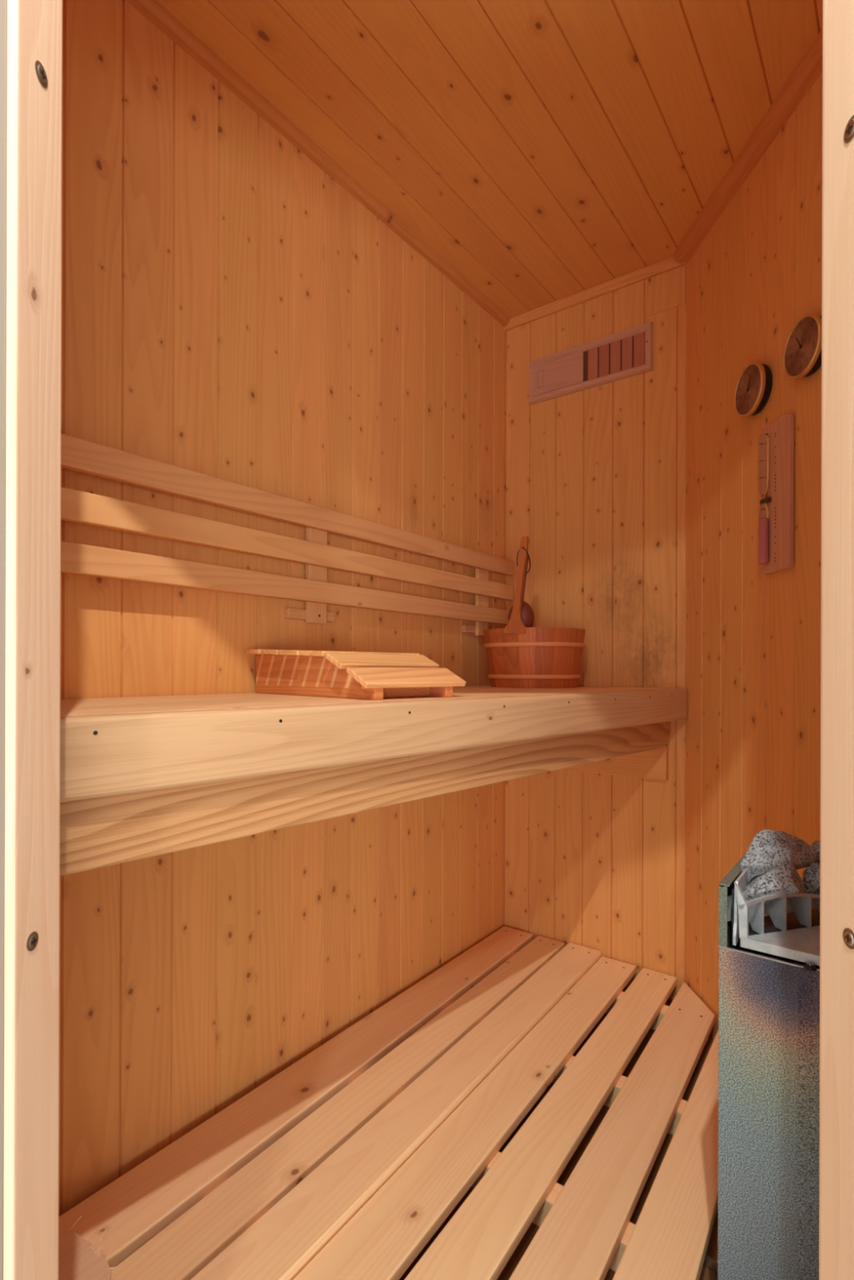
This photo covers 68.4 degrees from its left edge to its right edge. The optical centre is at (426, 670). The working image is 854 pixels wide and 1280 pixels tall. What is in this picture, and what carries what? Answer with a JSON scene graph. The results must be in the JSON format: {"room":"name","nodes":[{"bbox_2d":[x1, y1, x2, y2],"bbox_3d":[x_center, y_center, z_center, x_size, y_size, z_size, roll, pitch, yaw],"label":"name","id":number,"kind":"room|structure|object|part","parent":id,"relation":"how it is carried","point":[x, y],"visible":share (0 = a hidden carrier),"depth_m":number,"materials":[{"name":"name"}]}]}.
{"room":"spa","nodes":[
{"label":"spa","id":0,"kind":"room"},
{"bbox_2d":[58,0,506,1216],"bbox_3d":[-0.333,-0.122,1.373,0.030,2.130,2.010,0,0,37],"label":"wall","id":1,"kind":"structure","parent":0,"point":[230,311],"depth_m":1.28,"materials":[{"name":"brown wood"}]},
{"bbox_2d":[60,433,514,635],"bbox_3d":[-0.298,-0.236,1.355,0.046,0.260,1.888,0,0,37],"label":"backrest","id":2,"kind":"object","parent":1,"relation":"attached to","point":[78,455],"visible":0.84,"depth_m":1.27,"materials":[{"name":"brown wood"}]},
{"bbox_3d":[-0.290,-0.176,1.343,0.018,0.048,1.879,0,0,37],"label":"rail","id":3,"kind":"part","parent":2,"relation":"part of","materials":[{"name":"brown wood"}]},
{"bbox_3d":[-0.289,-0.259,1.345,0.018,0.048,1.883,0,0,37],"label":"rail","id":4,"kind":"part","parent":2,"relation":"part of","materials":[{"name":"brown wood"}]},
{"bbox_2d":[125,0,509,326],"bbox_3d":[-0.320,-1.176,1.343,0.022,0.022,1.975,0,0,37],"label":"trim","id":5,"kind":"structure","parent":1,"relation":"attached to","point":[151,10],"depth_m":1.38,"materials":[{"name":"brown wood"}]},
{"bbox_2d":[59,684,686,875],"bbox_3d":[-0.092,0.180,1.170,0.599,0.264,1.964,0,0,37],"label":"bench","id":6,"kind":"object","parent":1,"relation":"attached to","point":[141,777],"visible":0.94,"depth_m":0.86,"materials":[{"name":"brown wood"}]},
{"bbox_2d":[245,648,466,699],"bbox_3d":[-0.150,0.002,1.213,0.227,0.090,0.408,0,0,-43],"label":"headrest cover","id":7,"kind":"object","parent":6,"relation":"on","point":[324,673],"visible":1,"depth_m":1.12,"materials":[{"name":"brown wood"}]},
{"bbox_3d":[-0.212,0.007,1.159,0.018,0.080,0.398,0,0,-43],"label":"panel","id":8,"kind":"part","parent":7,"relation":"part of","materials":[{"name":"brown wood"}]},
{"bbox_3d":[-0.052,0.037,1.105,0.141,0.019,0.020,0,0,-43],"label":"cross rail","id":9,"kind":"part","parent":7,"relation":"part of","materials":[{"name":"brown wood"}]},
{"bbox_3d":[-0.095,0.007,1.268,0.018,0.080,0.398,0,0,-43],"label":"panel","id":10,"kind":"part","parent":7,"relation":"part of","materials":[{"name":"brown wood"}]},
{"bbox_2d":[483,536,585,688],"bbox_3d":[0.315,-0.160,1.860,0.298,0.416,0.301,0,0,37],"label":"bucket","id":11,"kind":"object","parent":6,"relation":"on","point":[517,655],"visible":1,"depth_m":1.74,"materials":[{"name":"red wood"}]},
{"bbox_2d":[507,546,533,627],"bbox_3d":[0.258,-0.221,1.764,0.075,0.237,0.077,0,0,22],"label":"ladle","id":12,"kind":"object","parent":11,"relation":"hanging from","point":[527,615],"visible":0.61,"depth_m":1.76,"materials":[{"name":"brown wood"}]},
{"bbox_2d":[507,601,533,627],"bbox_3d":[0.266,-0.150,1.781,0.074,0.095,0.040,0,0,16],"label":"bowl","id":13,"kind":"object","parent":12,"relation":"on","point":[527,615],"depth_m":1.77,"materials":[{"name":"brown wood"}]},
{"bbox_3d":[0.270,-0.250,1.754,0.028,0.148,0.016,0,0,37],"label":"handle","id":14,"kind":"part","parent":12,"relation":"part of","materials":[{"name":"brown wood"}]},
{"bbox_2d":[155,0,822,318],"bbox_3d":[0.278,-1.200,0.868,1.550,0.030,2.086,0,0,37],"label":"ceiling","id":15,"kind":"structure","parent":0,"point":[548,151],"depth_m":1.31,"materials":[{"name":"brown wood"}]},
{"bbox_2d":[399,986,717,1279],"bbox_3d":[0.411,0.960,0.803,1.950,0.030,2.020,0,0,37],"label":"floor","id":16,"kind":"structure","parent":0,"point":[707,1273],"depth_m":1.20,"materials":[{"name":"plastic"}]},
{"bbox_2d":[58,926,600,1279],"bbox_3d":[-0.159,0.899,1.245,0.386,0.088,1.911,0,0,37],"label":"bench","id":17,"kind":"object","parent":16,"relation":"on","point":[258,1188],"visible":0.92,"depth_m":1.16,"materials":[{"name":"brown wood"}]},
{"bbox_2d":[58,1216,118,1279],"bbox_3d":[-0.533,0.827,0.824,0.210,0.059,0.217,0,0,9],"label":"board offcut","id":18,"kind":"object","parent":17,"relation":"on","point":[79,1259],"visible":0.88,"depth_m":0.88,"materials":[{"name":"brown wood"}]},
{"bbox_2d":[293,956,718,1279],"bbox_3d":[0.247,0.907,1.113,0.514,0.075,1.628,0,0,37],"label":"duckboard","id":19,"kind":"object","parent":16,"relation":"on","point":[585,1230],"visible":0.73,"depth_m":1.11,"materials":[{"name":"brown wood"}]},
{"bbox_2d":[702,851,819,1279],"bbox_3d":[0.536,0.615,0.912,0.260,0.660,0.299,0,0,37],"label":"heater","id":20,"kind":"object","parent":16,"relation":"on","point":[767,1228],"visible":0.77,"depth_m":0.81,"materials":[{"name":"metal"}]},
{"bbox_3d":[0.481,0.330,0.960,0.002,0.083,0.290,0,0,37],"label":"panel","id":21,"kind":"part","parent":20,"relation":"part of","materials":[{"name":"grey metal"}]},
{"bbox_2d":[735,871,751,884],"bbox_3d":[0.466,0.304,0.914,0.031,0.051,0.024,0,0,-40],"label":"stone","id":22,"kind":"object","parent":20,"relation":"on","point":[749,880],"visible":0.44,"depth_m":0.90,"materials":[{"name":"stone"}]},
{"bbox_2d":[742,862,804,904],"bbox_3d":[0.477,0.298,0.870,0.086,0.063,0.035,0,0,21],"label":"stone","id":23,"kind":"object","parent":20,"relation":"on","point":[784,878],"visible":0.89,"depth_m":0.86,"materials":[{"name":"stone"}]},
{"bbox_2d":[737,909,819,936],"bbox_3d":[0.563,0.358,0.898,0.172,0.004,0.250,0,0,37],"label":"grate","id":24,"kind":"object","parent":20,"relation":"attached to","point":[796,925],"depth_m":0.86,"materials":[{"name":"metal"}]},
{"bbox_2d":[739,829,818,880],"bbox_3d":[0.508,0.266,0.902,0.105,0.075,0.054,0,0,-26],"label":"stone","id":25,"kind":"object","parent":20,"relation":"on","point":[768,850],"visible":0.93,"depth_m":0.89,"materials":[{"name":"stone"}]},
{"bbox_2d":[802,862,819,894],"bbox_3d":[0.559,0.296,0.892,0.040,0.049,0.042,0,0,37],"label":"stone","id":26,"kind":"object","parent":20,"relation":"on","point":[811,875],"visible":0.34,"depth_m":0.88,"materials":[{"name":"stone"}]},
{"bbox_2d":[810,840,820,863],"bbox_3d":[0.573,0.266,0.906,0.037,0.041,0.041,0,0,37],"label":"stone","id":27,"kind":"object","parent":20,"relation":"on","point":[815,844],"visible":0.26,"depth_m":0.91,"materials":[{"name":"stone"}]},
{"bbox_2d":[504,264,685,1000],"bbox_3d":[0.521,-0.119,1.957,0.625,2.130,0.030,0,0,37],"label":"wall","id":28,"kind":"structure","parent":0,"point":[595,476],"depth_m":1.92,"materials":[{"name":"brown wood"}]},
{"bbox_2d":[528,321,653,404],"bbox_3d":[0.496,-0.947,1.949,0.402,0.140,0.016,0,0,37],"label":"air vent","id":29,"kind":"object","parent":28,"relation":"in","point":[628,353],"visible":1,"depth_m":1.94,"materials":[{"name":"brown wood"}]},
{"bbox_2d":[503,256,686,331],"bbox_3d":[0.499,-1.167,1.952,0.590,0.033,0.009,0,0,37],"label":"trim","id":30,"kind":"structure","parent":28,"relation":"attached to","point":[664,265],"depth_m":1.93,"materials":[{"name":"brown wood"}]},
{"bbox_2d":[646,265,685,316],"bbox_3d":[0.690,-1.093,1.812,0.108,0.109,0.005,0,0,37],"label":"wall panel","id":31,"kind":"structure","parent":28,"relation":"attached to","point":[666,291],"depth_m":1.81,"materials":[{"name":"brown wood"}]},
{"bbox_2d":[684,72,822,1039],"bbox_3d":[0.774,-0.119,1.132,0.030,2.130,1.300,0,0,-3],"label":"wall","id":32,"kind":"structure","parent":0,"point":[752,723],"depth_m":1.46,"materials":[{"name":"brown wood"}]},
{"bbox_2d":[673,26,822,263],"bbox_3d":[0.744,-1.167,1.170,0.034,0.034,1.220,0,0,-3],"label":"trim","id":33,"kind":"structure","parent":32,"relation":"attached to","point":[808,69],"depth_m":1.39,"materials":[{"name":"brown wood"}]},
{"bbox_2d":[733,361,772,417],"bbox_3d":[0.734,-0.631,1.413,0.028,0.114,0.114,0,0,-3],"label":"gauge","id":34,"kind":"object","parent":32,"relation":"attached to","point":[753,389],"visible":1,"depth_m":1.40,"materials":[{"name":"brown wood"}]},
{"bbox_2d":[758,413,794,574],"bbox_3d":[0.734,-0.371,1.332,0.031,0.323,0.097,0,0,-3],"label":"timer","id":35,"kind":"object","parent":32,"relation":"attached to","point":[776,439],"visible":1,"depth_m":1.32,"materials":[{"name":"brown wood"}]},
{"bbox_2d":[782,313,821,378],"bbox_3d":[0.742,-0.632,1.227,0.029,0.114,0.114,0,0,-3],"label":"gauge","id":36,"kind":"object","parent":32,"relation":"attached to","point":[802,353],"visible":0.88,"depth_m":1.22,"materials":[{"name":"brown wood"}]},
{"bbox_3d":[-0.794,0.957,0.331,6.500,0.030,5.571,0,0,37],"label":"floor","id":37,"kind":"structure","parent":0,"visible":0},
{"bbox_2d":[3,0,62,1279],"bbox_3d":[-0.331,0.028,0.530,0.011,1.830,0.064,0,0,0],"label":"trim","id":38,"kind":"structure","parent":37,"relation":"on","point":[34,27],"depth_m":0.52,"materials":[{"name":"brown wood"}]},
{"bbox_3d":[-0.664,-0.123,0.536,0.581,2.130,0.048,0,0,0],"label":"wall","id":39,"kind":"structure","parent":0,"visible":0},
{"bbox_2d":[0,0,7,1279],"bbox_3d":[-0.398,-0.122,0.506,0.123,2.130,0.010,0,0,0],"label":"trim","id":40,"kind":"structure","parent":39,"relation":"attached to","point":[3,3],"depth_m":0.50,"materials":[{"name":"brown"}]},
{"bbox_3d":[0.587,-0.119,0.504,0.426,2.130,0.048,0,0,0],"label":"wall","id":41,"kind":"structure","parent":0,"visible":0},
{"bbox_2d":[818,0,853,1279],"bbox_3d":[0.349,0.030,0.495,0.049,1.830,0.060,0,0,0],"label":"trim","id":42,"kind":"structure","parent":41,"relation":"attached to","point":[836,1120],"depth_m":0.50,"materials":[{"name":"brown wood"}]}
]}

